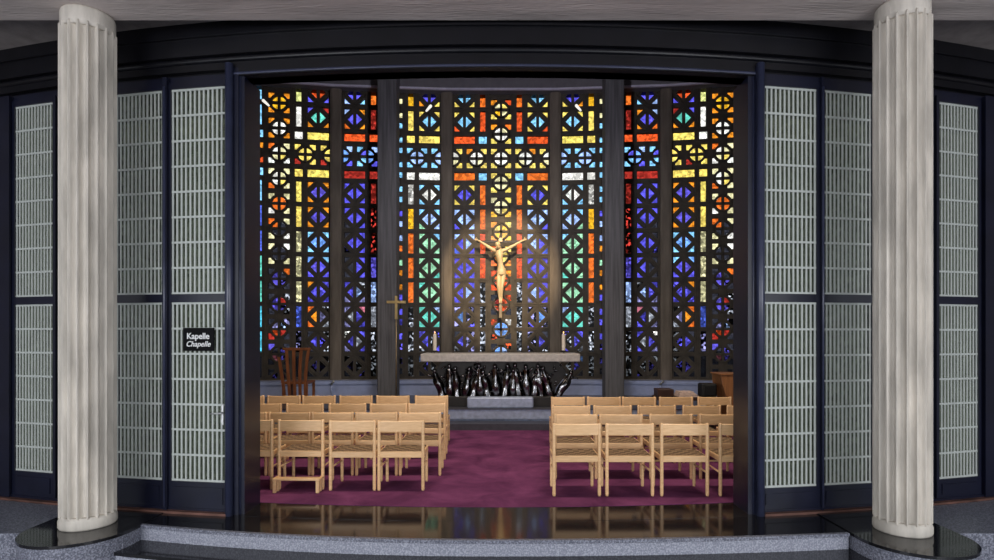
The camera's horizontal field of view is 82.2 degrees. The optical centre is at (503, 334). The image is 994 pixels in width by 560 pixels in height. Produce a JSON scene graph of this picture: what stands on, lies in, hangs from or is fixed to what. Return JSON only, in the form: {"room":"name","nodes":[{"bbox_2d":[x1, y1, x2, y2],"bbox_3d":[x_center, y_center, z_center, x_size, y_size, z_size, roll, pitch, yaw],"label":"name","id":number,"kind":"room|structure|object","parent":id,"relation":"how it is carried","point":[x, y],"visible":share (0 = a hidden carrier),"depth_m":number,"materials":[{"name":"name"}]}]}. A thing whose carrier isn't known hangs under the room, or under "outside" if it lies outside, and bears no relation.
{"room":"house of worship","nodes":[
{"label":"house of worship","id":0,"kind":"room"},
{"bbox_2d":[0,74,224,511],"bbox_3d":[-4.863,-0.400,6.041,4.633,4.260,0.258,0,0,15],"label":"wall","id":1,"kind":"structure","parent":0,"point":[5,101],"depth_m":6.00,"materials":[{"name":"blue paint"}]},
{"bbox_2d":[12,95,57,497],"bbox_3d":[-4.916,-0.390,5.983,0.618,4.160,0.080,0,0,15],"label":"door","id":2,"kind":"structure","parent":1,"relation":"in","point":[34,120],"depth_m":6.00,"materials":[{"name":"blue paint"}]},
{"bbox_2d":[117,84,161,505],"bbox_3d":[-3.634,-0.390,5.691,0.629,4.160,0.080,0,0,11],"label":"door","id":3,"kind":"structure","parent":1,"relation":"in","point":[139,481],"depth_m":5.69,"materials":[{"name":"blue paint"}]},
{"bbox_2d":[163,86,165,506],"bbox_3d":[-3.317,-0.370,5.564,0.028,4.100,0.028,0,0,0],"label":"trim","id":4,"kind":"structure","parent":1,"relation":"attached to","point":[164,88],"depth_m":5.56,"materials":[{"name":"metal"}]},
{"bbox_2d":[168,79,224,509],"bbox_3d":[-2.983,-0.390,5.547,0.674,4.160,0.141,0,0,9],"label":"door","id":5,"kind":"structure","parent":1,"relation":"in","point":[196,109],"depth_m":5.58,"materials":[{"name":"blue paint"}]},
{"bbox_2d":[183,328,213,350],"bbox_3d":[-2.968,0.043,5.539,0.330,0.225,0.018,0,0,9],"label":"door sign","id":6,"kind":"object","parent":5,"relation":"attached to","point":[194,339],"visible":1,"depth_m":5.53,"materials":[{"name":"black plastic"}]},
{"bbox_2d":[225,62,232,516],"bbox_3d":[-2.635,-0.435,5.464,0.076,4.330,0.076,0,0,0],"label":"post","id":7,"kind":"object","parent":1,"relation":"attached to","point":[228,65],"visible":1,"depth_m":5.43,"materials":[{"name":"metal"}]},
{"bbox_2d":[239,76,240,513],"bbox_3d":[-2.550,-0.395,5.503,0.024,4.250,0.024,0,0,0],"label":"bead","id":8,"kind":"object","parent":1,"relation":"attached to","point":[239,76],"visible":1,"depth_m":5.49},
{"bbox_2d":[233,67,259,514],"bbox_3d":[-2.583,-0.420,5.664,0.163,4.300,0.383,0,0,0],"label":"door frame","id":9,"kind":"structure","parent":1,"relation":"attached to","point":[250,94],"depth_m":5.56,"materials":[{"name":"blue paint"}]},
{"bbox_2d":[377,79,399,395],"bbox_3d":[-2.530,-2.180,12.500,0.410,7.100,0.400,0,0,0],"label":"pier","id":10,"kind":"object","parent":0,"point":[388,90],"visible":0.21,"depth_m":12.30,"materials":[{"name":"concrete"}]},
{"bbox_2d":[0,20,993,96],"bbox_3d":[-0.070,-2.765,6.077,14.000,0.540,1.615,0,0,0],"label":"wall","id":11,"kind":"structure","parent":0,"point":[454,36],"depth_m":5.43,"materials":[{"name":"black paint"}]},
{"bbox_2d":[233,64,755,74],"bbox_3d":[-0.070,-2.515,5.398,5.100,0.032,0.188,0,0,0],"label":"trim","id":12,"kind":"structure","parent":11,"relation":"attached to","point":[417,65],"depth_m":5.34,"materials":[{"name":"metal"}]},
{"bbox_2d":[0,0,993,19],"bbox_3d":[-0.070,-2.975,4.735,24.000,0.130,1.070,0,0,0],"label":"ceiling","id":13,"kind":"structure","parent":11,"relation":"attached to","point":[9,9],"depth_m":5.10,"materials":[{"name":"paint"}]},
{"bbox_2d":[0,47,993,87],"bbox_3d":[-0.070,-2.665,5.986,14.000,0.056,1.367,0,0,0],"label":"trim","id":14,"kind":"structure","parent":11,"relation":"attached to","point":[417,50],"depth_m":5.42,"materials":[{"name":"black paint"}]},
{"bbox_2d":[0,23,993,63],"bbox_3d":[-0.070,-2.862,5.933,14.000,0.015,1.386,0,0,0],"label":"trim","id":15,"kind":"structure","parent":11,"relation":"attached to","point":[425,24],"depth_m":5.36,"materials":[{"name":"black paint"}]},
{"bbox_2d":[0,430,993,559],"bbox_3d":[-0.070,1.938,9.440,18.000,0.424,8.920,0,0,0],"label":"floor","id":16,"kind":"structure","parent":0,"point":[482,468],"depth_m":6.49,"materials":[{"name":"purple carpet"}]},
{"bbox_2d":[0,496,225,516],"bbox_3d":[-4.868,1.719,5.970,4.604,0.022,0.194,0,0,15],"label":"threshold strip","id":17,"kind":"object","parent":16,"relation":"on","point":[169,511],"visible":0.74,"depth_m":5.58,"materials":[{"name":"brown metal"}]},
{"bbox_2d":[260,395,264,434],"bbox_3d":[-4.005,1.335,9.116,0.525,0.782,0.443,0,0,0],"label":"chair","id":18,"kind":"object","parent":16,"relation":"on","point":[262,398],"visible":0.03,"depth_m":8.90,"materials":[{"name":"brown wood"}]},
{"bbox_2d":[260,412,276,475],"bbox_3d":[-3.168,1.335,7.196,0.525,0.782,0.443,0,0,0],"label":"chair","id":19,"kind":"object","parent":16,"relation":"on","point":[263,416],"visible":0.27,"depth_m":6.99,"materials":[{"name":"brown wood"}]},
{"bbox_2d":[260,419,285,489],"bbox_3d":[-2.842,1.335,6.576,0.525,0.782,0.443,0,0,0],"label":"chair","id":20,"kind":"object","parent":16,"relation":"on","point":[266,450],"visible":0.35,"depth_m":6.37,"materials":[{"name":"brown wood"}]},
{"bbox_2d":[260,403,291,459],"bbox_3d":[-3.341,1.335,8.096,0.525,0.782,0.443,0,0,0],"label":"chair","id":21,"kind":"object","parent":16,"relation":"on","point":[267,408],"visible":0.16,"depth_m":7.88,"materials":[{"name":"brown wood"}]},
{"bbox_2d":[267,395,307,434],"bbox_3d":[-3.445,1.335,9.116,0.525,0.782,0.443,0,0,-1],"label":"chair","id":22,"kind":"object","parent":16,"relation":"on","point":[270,399],"visible":0.21,"depth_m":8.90,"materials":[{"name":"brown wood"}]},
{"bbox_2d":[268,412,319,475],"bbox_3d":[-2.635,1.335,7.196,0.525,0.782,0.442,0,0,0],"label":"chair","id":23,"kind":"object","parent":16,"relation":"on","point":[288,440],"visible":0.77,"depth_m":6.99,"materials":[{"name":"brown wood"}]},
{"bbox_2d":[272,419,333,492],"bbox_3d":[-2.272,1.335,6.506,0.525,0.782,0.583,0,0,0],"label":"chair","id":24,"kind":"object","parent":16,"relation":"on","point":[294,450],"visible":0.97,"depth_m":6.37,"materials":[{"name":"brown wood"}]},
{"bbox_2d":[286,403,328,459],"bbox_3d":[-2.758,1.335,8.096,0.525,0.782,0.443,0,0,0],"label":"chair","id":25,"kind":"object","parent":16,"relation":"on","point":[300,408],"visible":0.31,"depth_m":7.88,"materials":[{"name":"brown wood"}]},
{"bbox_2d":[302,395,335,434],"bbox_3d":[-2.897,1.335,9.116,0.525,0.782,0.443,0,0,-1],"label":"chair","id":26,"kind":"object","parent":16,"relation":"on","point":[305,399],"visible":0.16,"depth_m":8.90,"materials":[{"name":"brown wood"}]},
{"bbox_2d":[311,412,360,475],"bbox_3d":[-2.108,1.335,7.196,0.525,0.782,0.443,0,0,0],"label":"chair","id":27,"kind":"object","parent":16,"relation":"on","point":[337,440],"visible":0.59,"depth_m":6.99,"materials":[{"name":"brown wood"}]},
{"bbox_2d":[329,403,369,446],"bbox_3d":[-2.168,1.335,8.096,0.525,0.782,0.443,0,0,0],"label":"chair","id":28,"kind":"object","parent":16,"relation":"on","point":[343,408],"visible":0.28,"depth_m":7.88,"materials":[{"name":"brown wood"}]},
{"bbox_2d":[329,420,382,490],"bbox_3d":[-1.681,1.335,6.526,0.525,0.782,0.443,0,0,0],"label":"chair","id":29,"kind":"object","parent":16,"relation":"on","point":[343,451],"visible":0.91,"depth_m":6.32,"materials":[{"name":"brown wood"}]},
{"bbox_2d":[339,395,372,434],"bbox_3d":[-2.316,1.335,9.116,0.525,0.782,0.443,0,0,0],"label":"chair","id":30,"kind":"object","parent":16,"relation":"on","point":[342,399],"visible":0.21,"depth_m":8.90,"materials":[{"name":"brown wood"}]},
{"bbox_2d":[355,412,402,475],"bbox_3d":[-1.565,1.335,7.196,0.525,0.782,0.443,0,0,0],"label":"chair","id":31,"kind":"object","parent":16,"relation":"on","point":[366,439],"visible":0.78,"depth_m":6.99,"materials":[{"name":"brown wood"}]},
{"bbox_2d":[370,403,407,459],"bbox_3d":[-1.599,1.335,8.096,0.525,0.782,0.443,0,0,1],"label":"chair","id":32,"kind":"object","parent":16,"relation":"on","point":[385,408],"visible":0.27,"depth_m":7.88,"materials":[{"name":"brown wood"}]},
{"bbox_2d":[376,395,412,434],"bbox_3d":[-1.739,1.335,9.116,0.525,0.782,0.443,0,0,0],"label":"chair","id":33,"kind":"object","parent":16,"relation":"on","point":[379,399],"visible":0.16,"depth_m":8.90,"materials":[{"name":"brown wood"}]},
{"bbox_2d":[377,420,427,490],"bbox_3d":[-1.145,1.335,6.526,0.525,0.782,0.443,0,0,0],"label":"chair","id":34,"kind":"object","parent":16,"relation":"on","point":[388,451],"visible":1,"depth_m":6.32,"materials":[{"name":"brown wood"}]},
{"bbox_2d":[399,412,443,475],"bbox_3d":[-1.032,1.335,7.196,0.525,0.782,0.443,0,0,0],"label":"chair","id":35,"kind":"object","parent":16,"relation":"on","point":[430,440],"visible":0.86,"depth_m":6.99,"materials":[{"name":"brown wood"}]},
{"bbox_2d":[408,403,447,459],"bbox_3d":[-1.070,1.335,8.096,0.525,0.782,0.443,0,0,-1],"label":"chair","id":36,"kind":"object","parent":16,"relation":"on","point":[420,408],"visible":0.65,"depth_m":7.88,"materials":[{"name":"brown wood"}]},
{"bbox_2d":[415,395,449,444],"bbox_3d":[-1.135,1.335,9.116,0.525,0.782,0.443,0,0,0],"label":"chair","id":37,"kind":"object","parent":16,"relation":"on","point":[418,399],"visible":0.48,"depth_m":8.90,"materials":[{"name":"brown wood"}]},
{"bbox_2d":[274,421,713,429],"bbox_3d":[-0.070,1.668,12.110,12.600,0.116,3.580,0,0,0],"label":"step","id":38,"kind":"structure","parent":16,"relation":"on","point":[454,425],"depth_m":10.32,"materials":[{"name":"stone"}]},
{"bbox_2d":[272,410,696,420],"bbox_3d":[-0.070,1.498,12.250,12.600,0.225,3.300,0,0,0],"label":"dais","id":39,"kind":"object","parent":38,"relation":"on","point":[455,415],"visible":0.18,"depth_m":10.60,"materials":[{"name":"grey stone"}]},
{"bbox_2d":[265,395,713,409],"bbox_3d":[-0.070,1.377,12.240,12.600,0.015,3.320,0,0,0],"label":"dais","id":40,"kind":"object","parent":39,"relation":"on","point":[412,397],"visible":0.07,"depth_m":11.08,"materials":[{"name":"stone"}]},
{"bbox_2d":[277,348,314,401],"bbox_3d":[-4.195,0.812,11.648,0.670,1.115,0.545,0,0,0],"label":"chair","id":41,"kind":"object","parent":40,"relation":"on","point":[291,384],"visible":0.88,"depth_m":11.40,"materials":[{"name":"red wood"}]},
{"bbox_2d":[260,384,445,396],"bbox_3d":[-3.887,1.240,13.156,5.144,0.260,0.891,0,0,-8],"label":"wall","id":42,"kind":"structure","parent":40,"relation":"on","point":[321,389],"depth_m":12.90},
{"bbox_2d":[260,379,433,384],"bbox_3d":[-3.838,1.075,12.873,5.099,0.070,0.929,0,0,-2],"label":"window ledge","id":43,"kind":"object","parent":42,"relation":"on","point":[402,381],"visible":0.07,"depth_m":12.91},
{"bbox_2d":[387,296,405,395],"bbox_3d":[-2.250,0.275,11.900,0.319,2.190,0.319,0,0,40],"label":"processional cross","id":44,"kind":"object","parent":40,"relation":"on","point":[396,301],"visible":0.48,"depth_m":11.89,"materials":[{"name":"wood"}]},
{"bbox_2d":[420,353,579,407],"bbox_3d":[-0.070,0.865,11.160,3.040,1.010,1.020,0,0,0],"label":"altar","id":45,"kind":"object","parent":40,"relation":"on","point":[470,380],"visible":0.99,"depth_m":10.97,"materials":[{"name":"stone"}]},
{"bbox_3d":[-1.359,0.328,11.180,0.160,0.050,0.142,0,0,0],"label":"candle holder","id":46,"kind":"object","parent":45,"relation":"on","visible":0},
{"bbox_2d":[433,332,436,349],"bbox_3d":[-1.360,0.116,11.200,0.074,0.374,0.073,0,0,0],"label":"candle","id":47,"kind":"object","parent":46,"relation":"on","point":[434,335],"visible":1,"depth_m":11.17,"materials":[{"name":"beige wax"}]},
{"bbox_3d":[1.171,0.328,11.180,0.160,0.050,0.142,0,0,0],"label":"candle holder","id":48,"kind":"object","parent":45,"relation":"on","visible":0},
{"bbox_2d":[562,331,564,349],"bbox_3d":[1.170,0.116,11.200,0.074,0.374,0.073,0,0,0],"label":"candle","id":49,"kind":"object","parent":48,"relation":"on","point":[563,334],"visible":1,"depth_m":11.17,"materials":[{"name":"beige wax"}]},
{"bbox_2d":[555,383,716,396],"bbox_3d":[3.747,1.240,13.156,5.144,0.260,0.891,0,0,8],"label":"wall","id":50,"kind":"structure","parent":40,"relation":"on","point":[573,389],"depth_m":12.94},
{"bbox_2d":[560,379,712,384],"bbox_3d":[3.698,1.075,12.873,5.099,0.070,0.929,0,0,2],"label":"window ledge","id":51,"kind":"object","parent":50,"relation":"on","point":[573,381],"visible":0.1,"depth_m":12.92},
{"bbox_2d":[233,503,756,520],"bbox_3d":[-0.070,1.780,6.056,12.600,0.101,1.531,0,0,0],"label":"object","id":52,"kind":"structure","parent":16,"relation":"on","point":[280,510],"depth_m":5.52,"materials":[{"name":"black stone"}]},
{"bbox_2d":[549,397,584,442],"bbox_3d":[0.978,1.335,8.926,0.525,0.782,0.443,0,0,-1],"label":"chair","id":53,"kind":"object","parent":16,"relation":"on","point":[554,400],"visible":0.34,"depth_m":8.71,"materials":[{"name":"brown wood"}]},
{"bbox_2d":[550,405,589,462],"bbox_3d":[0.901,1.335,7.876,0.525,0.782,0.443,0,0,-1],"label":"chair","id":54,"kind":"object","parent":16,"relation":"on","point":[568,410],"visible":0.41,"depth_m":7.66,"materials":[{"name":"brown wood"}]},
{"bbox_2d":[550,423,600,495],"bbox_3d":[0.777,1.335,6.306,0.525,0.782,0.443,0,0,-1],"label":"chair","id":55,"kind":"object","parent":16,"relation":"on","point":[590,455],"visible":1,"depth_m":6.10,"materials":[{"name":"brown wood"}]},
{"bbox_2d":[554,414,597,478],"bbox_3d":[0.860,1.335,7.026,0.525,0.782,0.443,0,0,0],"label":"chair","id":56,"kind":"object","parent":16,"relation":"on","point":[561,442],"visible":0.64,"depth_m":6.82,"materials":[{"name":"brown wood"}]},
{"bbox_2d":[585,397,620,436],"bbox_3d":[1.534,1.335,8.926,0.525,0.782,0.443,0,0,1],"label":"chair","id":57,"kind":"object","parent":16,"relation":"on","point":[590,400],"visible":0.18,"depth_m":8.71,"materials":[{"name":"brown wood"}]},
{"bbox_2d":[590,405,631,462],"bbox_3d":[1.462,1.335,7.876,0.525,0.782,0.443,0,0,0],"label":"chair","id":58,"kind":"object","parent":16,"relation":"on","point":[613,410],"visible":0.27,"depth_m":7.66,"materials":[{"name":"brown wood"}]},
{"bbox_2d":[599,414,642,478],"bbox_3d":[1.402,1.335,7.026,0.525,0.782,0.443,0,0,0],"label":"chair","id":59,"kind":"object","parent":16,"relation":"on","point":[614,442],"visible":0.55,"depth_m":6.82,"materials":[{"name":"brown wood"}]},
{"bbox_2d":[601,423,653,495],"bbox_3d":[1.348,1.335,6.306,0.525,0.782,0.443,0,0,0],"label":"chair","id":60,"kind":"object","parent":16,"relation":"on","point":[641,455],"visible":0.94,"depth_m":6.10,"materials":[{"name":"brown wood"}]},
{"bbox_2d":[622,397,655,425],"bbox_3d":[2.070,1.335,8.926,0.525,0.782,0.443,0,0,1],"label":"chair","id":61,"kind":"object","parent":16,"relation":"on","point":[625,400],"visible":0.23,"depth_m":8.71,"materials":[{"name":"brown wood"}]},
{"bbox_2d":[632,405,675,462],"bbox_3d":[2.056,1.335,7.876,0.525,0.782,0.443,0,0,0],"label":"chair","id":62,"kind":"object","parent":16,"relation":"on","point":[645,410],"visible":0.33,"depth_m":7.66,"materials":[{"name":"brown wood"}]},
{"bbox_2d":[643,414,692,478],"bbox_3d":[2.000,1.335,7.026,0.525,0.782,0.442,0,0,0],"label":"chair","id":63,"kind":"object","parent":16,"relation":"on","point":[669,442],"visible":0.77,"depth_m":6.82,"materials":[{"name":"brown wood"}]},
{"bbox_2d":[659,397,692,425],"bbox_3d":[2.633,1.335,8.926,0.525,0.782,0.442,0,0,0],"label":"chair","id":64,"kind":"object","parent":16,"relation":"on","point":[662,400],"visible":0.19,"depth_m":8.71,"materials":[{"name":"brown wood"}]},
{"bbox_2d":[654,423,708,495],"bbox_3d":[1.937,1.335,6.306,0.525,0.782,0.443,0,0,1],"label":"chair","id":65,"kind":"object","parent":16,"relation":"on","point":[663,454],"visible":0.92,"depth_m":6.10,"materials":[{"name":"brown wood"}]},
{"bbox_2d":[652,395,717,429],"bbox_3d":[3.165,1.399,9.980,1.050,0.655,0.440,0,0,0],"label":"console table","id":66,"kind":"object","parent":16,"relation":"on","point":[657,398],"visible":0.11,"depth_m":9.79,"materials":[{"name":"brown wood"}]},
{"bbox_2d":[654,388,673,396],"bbox_3d":[2.790,1.002,9.960,0.280,0.135,0.280,0,0,0],"label":"wooden box","id":67,"kind":"object","parent":66,"relation":"on","point":[659,392],"visible":0.98,"depth_m":9.82,"materials":[{"name":"brown wood"}]},
{"bbox_2d":[674,390,698,396],"bbox_3d":[3.175,1.026,9.950,0.350,0.087,0.300,0,0,0],"label":"paper stack","id":68,"kind":"object","parent":66,"relation":"on","point":[679,393],"visible":0.91,"depth_m":9.84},
{"bbox_2d":[698,383,716,396],"bbox_3d":[3.547,0.955,9.940,0.255,0.230,0.280,0,0,0],"label":"case","id":69,"kind":"object","parent":66,"relation":"on","point":[704,389],"visible":1,"depth_m":9.82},
{"bbox_2d":[676,405,720,462],"bbox_3d":[2.661,1.335,7.876,0.525,0.782,0.443,0,0,-1],"label":"chair","id":70,"kind":"object","parent":16,"relation":"on","point":[695,410],"visible":0.29,"depth_m":7.66,"materials":[{"name":"brown wood"}]},
{"bbox_2d":[689,397,731,438],"bbox_3d":[3.222,1.335,8.926,0.525,0.782,0.443,0,0,-1],"label":"chair","id":71,"kind":"object","parent":16,"relation":"on","point":[700,400],"visible":0.24,"depth_m":8.71,"materials":[{"name":"brown wood"}]},
{"bbox_2d":[689,414,732,478],"bbox_3d":[2.601,1.335,7.026,0.525,0.782,0.443,0,0,0],"label":"chair","id":72,"kind":"object","parent":16,"relation":"on","point":[699,441],"visible":0.6,"depth_m":6.82,"materials":[{"name":"brown wood"}]},
{"bbox_2d":[709,423,732,495],"bbox_3d":[2.560,1.335,6.306,0.525,0.782,0.443,0,0,-1],"label":"chair","id":73,"kind":"object","parent":16,"relation":"on","point":[720,454],"visible":0.36,"depth_m":6.10,"materials":[{"name":"brown wood"}]},
{"bbox_2d":[710,372,732,414],"bbox_3d":[3.980,1.194,9.960,0.580,1.065,0.500,0,0,0],"label":"wooden lectern","id":74,"kind":"object","parent":16,"relation":"on","point":[724,380],"visible":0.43,"depth_m":9.79,"materials":[{"name":"brown wood"}]},
{"bbox_2d":[716,405,732,437],"bbox_3d":[3.260,1.335,7.876,0.525,0.782,0.443,0,0,0],"label":"chair","id":75,"kind":"object","parent":16,"relation":"on","point":[729,409],"visible":0.12,"depth_m":7.66,"materials":[{"name":"brown wood"}]},
{"bbox_2d":[765,496,993,516],"bbox_3d":[4.728,1.719,5.970,4.604,0.022,0.194,0,0,-15],"label":"threshold strip","id":76,"kind":"object","parent":16,"relation":"on","point":[805,512],"visible":0.7,"depth_m":5.58,"materials":[{"name":"black metal"}]},
{"bbox_2d":[0,20,993,49],"bbox_3d":[-0.070,-3.152,2.750,24.000,0.235,8.500,0,0,0],"label":"ceiling","id":77,"kind":"structure","parent":0,"point":[13,33],"depth_m":5.64,"materials":[{"name":"paint"}]},
{"bbox_2d":[602,79,623,397],"bbox_3d":[2.390,-2.180,12.500,0.410,7.100,0.400,0,0,0],"label":"pier","id":78,"kind":"object","parent":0,"point":[612,89],"visible":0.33,"depth_m":12.30,"materials":[{"name":"concrete"}]},
{"bbox_2d":[765,74,993,511],"bbox_3d":[4.723,-0.400,6.041,4.633,4.260,0.258,0,0,-15],"label":"wall","id":79,"kind":"structure","parent":0,"point":[987,102],"depth_m":6.01,"materials":[{"name":"blue paint"}]},
{"bbox_2d":[733,67,755,514],"bbox_3d":[2.420,-0.420,5.664,0.135,4.300,0.383,0,0,0],"label":"door frame","id":80,"kind":"structure","parent":79,"relation":"attached to","point":[742,94],"depth_m":5.60,"materials":[{"name":"blue paint"}]},
{"bbox_2d":[752,76,753,513],"bbox_3d":[2.410,-0.395,5.503,0.024,4.250,0.024,0,0,0],"label":"bead","id":81,"kind":"object","parent":79,"relation":"attached to","point":[752,76],"visible":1,"depth_m":5.50},
{"bbox_2d":[756,62,764,516],"bbox_3d":[2.457,-0.435,5.459,0.076,4.330,0.076,0,0,0],"label":"post","id":82,"kind":"object","parent":79,"relation":"attached to","point":[760,66],"visible":1,"depth_m":5.43,"materials":[{"name":"metal"}]},
{"bbox_2d":[765,79,819,509],"bbox_3d":[2.781,-0.390,5.568,0.658,4.160,0.081,0,0,-9],"label":"door","id":83,"kind":"structure","parent":79,"relation":"in","point":[792,108],"depth_m":5.57,"materials":[{"name":"blue paint"}]},
{"bbox_2d":[822,86,824,507],"bbox_3d":[3.110,-0.370,5.553,0.028,4.100,0.028,0,0,0],"label":"trim","id":84,"kind":"structure","parent":79,"relation":"attached to","point":[823,87],"depth_m":5.54,"materials":[{"name":"metal"}]},
{"bbox_2d":[824,83,871,506],"bbox_3d":[3.406,-0.390,5.674,0.644,4.160,0.081,0,0,-11],"label":"door","id":85,"kind":"structure","parent":79,"relation":"in","point":[848,109],"depth_m":5.68,"materials":[{"name":"blue paint"}]},
{"bbox_2d":[934,95,980,498],"bbox_3d":[4.751,-0.390,5.976,0.629,4.160,0.080,0,0,-15],"label":"door","id":86,"kind":"structure","parent":79,"relation":"in","point":[957,121],"depth_m":5.98,"materials":[{"name":"blue paint"}]},
{"bbox_3d":[-0.070,-6.345,9.495,14.000,0.650,8.210,0,0,0],"label":"ceiling","id":87,"kind":"structure","parent":0,"visible":0},
{"bbox_2d":[256,78,737,97],"bbox_3d":[-0.070,-5.880,13.129,12.795,0.380,1.142,0,0,0],"label":"trim","id":88,"kind":"structure","parent":87,"relation":"attached to","point":[424,82],"depth_m":13.16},
{"bbox_2d":[281,82,713,90],"bbox_3d":[-0.070,-5.678,12.869,12.636,0.045,0.662,0,0,0],"label":"trim","id":89,"kind":"structure","parent":88,"relation":"attached to","point":[300,83],"depth_m":13.08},
{"bbox_3d":[-0.070,2.250,-3.200,28.000,0.200,17.600,0,0,0],"label":"floor","id":90,"kind":"structure","parent":0,"visible":0},
{"bbox_2d":[16,528,140,559],"bbox_3d":[-3.770,1.950,5.123,0.906,0.400,0.953,0,0,0],"label":"pedestal base","id":91,"kind":"object","parent":90,"relation":"on","point":[104,550],"visible":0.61,"depth_m":4.76,"materials":[{"name":"grey stone"}]},
{"bbox_2d":[15,510,161,549],"bbox_3d":[-3.770,1.737,5.130,0.920,0.026,0.980,0,0,0],"label":"pedestal","id":92,"kind":"object","parent":91,"relation":"on","point":[46,535],"visible":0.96,"depth_m":4.95,"materials":[{"name":"black stone"}]},
{"bbox_2d":[57,4,117,531],"bbox_3d":[-3.792,-0.593,5.200,0.448,4.634,0.448,0,0,0],"label":"fluted column","id":93,"kind":"structure","parent":92,"relation":"on","point":[87,39],"depth_m":5.05,"materials":[{"name":"stone"}]},
{"bbox_2d":[849,535,980,559],"bbox_3d":[3.490,1.950,5.013,0.906,0.400,1.173,0,0,0],"label":"pedestal base","id":94,"kind":"object","parent":90,"relation":"on","point":[866,550],"visible":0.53,"depth_m":4.71,"materials":[{"name":"grey stone"}]},
{"bbox_2d":[816,510,981,559],"bbox_3d":[3.490,1.737,5.020,0.920,0.026,1.200,0,0,0],"label":"pedestal","id":95,"kind":"object","parent":94,"relation":"on","point":[945,544],"visible":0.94,"depth_m":4.78,"materials":[{"name":"black stone"}]},
{"bbox_2d":[872,0,933,538],"bbox_3d":[3.520,-0.593,5.040,0.448,4.634,0.448,0,0,0],"label":"fluted column","id":96,"kind":"structure","parent":95,"relation":"on","point":[902,33],"depth_m":4.90,"materials":[{"name":"stone"}]},
{"bbox_3d":[-0.155,2.080,4.860,6.670,0.140,1.280,0,0,0],"label":"step","id":97,"kind":"structure","parent":90,"relation":"on","visible":0},
{"bbox_2d":[116,556,149,559],"bbox_3d":[-0.155,1.955,5.013,6.670,0.110,0.975,0,0,0],"label":"step riser","id":98,"kind":"structure","parent":97,"relation":"on","point":[117,557],"depth_m":4.89,"materials":[{"name":"stone"}]},
{"bbox_2d":[114,540,870,559],"bbox_3d":[-0.155,1.885,5.055,6.670,0.030,1.090,0,0,0],"label":"step tread","id":99,"kind":"structure","parent":98,"relation":"on","point":[142,549],"depth_m":4.81,"materials":[{"name":"black stone"}]},
{"bbox_2d":[141,528,848,555],"bbox_3d":[-0.155,1.815,5.356,6.330,0.110,1.088,0,0,0],"label":"platform riser","id":100,"kind":"object","parent":99,"relation":"on","point":[784,545],"visible":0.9,"depth_m":4.87,"materials":[{"name":"stone"}]},
{"bbox_2d":[143,513,845,543],"bbox_3d":[-0.155,1.745,5.400,6.330,0.030,1.200,0,0,0],"label":"platform","id":101,"kind":"object","parent":100,"relation":"on","point":[810,523],"visible":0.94,"depth_m":5.12,"materials":[{"name":"black stone"}]},
{"bbox_2d":[140,524,849,543],"bbox_3d":[-0.160,1.743,4.952,6.336,0.030,0.322,0,0,2],"label":"step nosing","id":102,"kind":"structure","parent":100,"relation":"on","point":[146,526],"depth_m":4.86,"materials":[{"name":"grey stone"}]},
{"bbox_3d":[-0.070,1.250,13.234,12.779,0.360,0.832,0,0,0],"label":"wall","id":103,"kind":"structure","parent":0,"visible":0},
{"bbox_2d":[255,85,329,380],"bbox_3d":[-5.174,-2.862,13.123,2.312,7.885,0.190,0,0,-9],"label":"window","id":104,"kind":"structure","parent":103,"relation":"in","point":[280,337],"depth_m":13.12,"materials":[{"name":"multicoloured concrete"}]},
{"bbox_2d":[330,88,341,379],"bbox_3d":[-3.904,-2.570,13.291,0.256,8.000,0.295,0,0,-7],"label":"trim","id":105,"kind":"structure","parent":103,"relation":"attached to","point":[335,93],"depth_m":13.15,"materials":[{"name":"grey concrete"}]},
{"bbox_2d":[342,91,440,379],"bbox_3d":[-2.630,-2.862,13.424,2.312,7.885,0.190,0,0,-5],"label":"window","id":106,"kind":"structure","parent":103,"relation":"in","point":[354,175],"depth_m":13.37,"materials":[{"name":"multicoloured glass"}]},
{"bbox_2d":[441,92,451,362],"bbox_3d":[-1.351,-2.570,13.493,0.266,8.000,0.302,0,0,0],"label":"trim","id":107,"kind":"structure","parent":103,"relation":"attached to","point":[446,97],"depth_m":13.35,"materials":[{"name":"grey concrete"}]},
{"bbox_2d":[452,94,549,352],"bbox_3d":[-0.070,-2.862,13.525,2.312,7.885,0.190,0,0,0],"label":"window","id":108,"kind":"structure","parent":103,"relation":"in","point":[469,308],"depth_m":13.47,"materials":[{"name":"multicoloured glass"}]},
{"bbox_2d":[474,236,526,317],"bbox_3d":[-0.099,-1.345,13.192,1.151,1.910,0.508,0,0,-18],"label":"crucifix","id":109,"kind":"object","parent":108,"relation":"attached to","point":[501,271],"visible":1,"depth_m":13.07,"materials":[{"name":"metal"}]},
{"bbox_2d":[550,92,560,363],"bbox_3d":[1.211,-2.570,13.493,0.266,8.000,0.302,0,0,0],"label":"trim","id":110,"kind":"structure","parent":103,"relation":"attached to","point":[555,97],"depth_m":13.35,"materials":[{"name":"grey concrete"}]},
{"bbox_2d":[561,91,659,379],"bbox_3d":[2.490,-2.862,13.424,2.312,7.885,0.190,0,0,5],"label":"window","id":111,"kind":"structure","parent":103,"relation":"in","point":[637,178],"depth_m":13.37,"materials":[{"name":"multicoloured glass"}]},
{"bbox_2d":[660,88,671,379],"bbox_3d":[3.764,-2.570,13.291,0.256,8.000,0.295,0,0,7],"label":"trim","id":112,"kind":"structure","parent":103,"relation":"attached to","point":[665,93],"depth_m":13.15,"materials":[{"name":"grey metal"}]},
{"bbox_2d":[672,86,736,379],"bbox_3d":[5.034,-2.862,13.123,2.312,7.885,0.190,0,0,9],"label":"window","id":113,"kind":"structure","parent":103,"relation":"in","point":[699,361],"depth_m":13.15,"materials":[{"name":"multicoloured glass"}]},
{"label":"outside","id":114,"kind":"structure","parent":0,"visible":0},
{"bbox_2d":[260,351,728,377],"bbox_3d":[-0.070,2.630,52.200,120.000,0.200,75.600,0,0,0],"label":"ground","id":115,"kind":"structure","parent":114,"point":[627,357],"depth_m":50.60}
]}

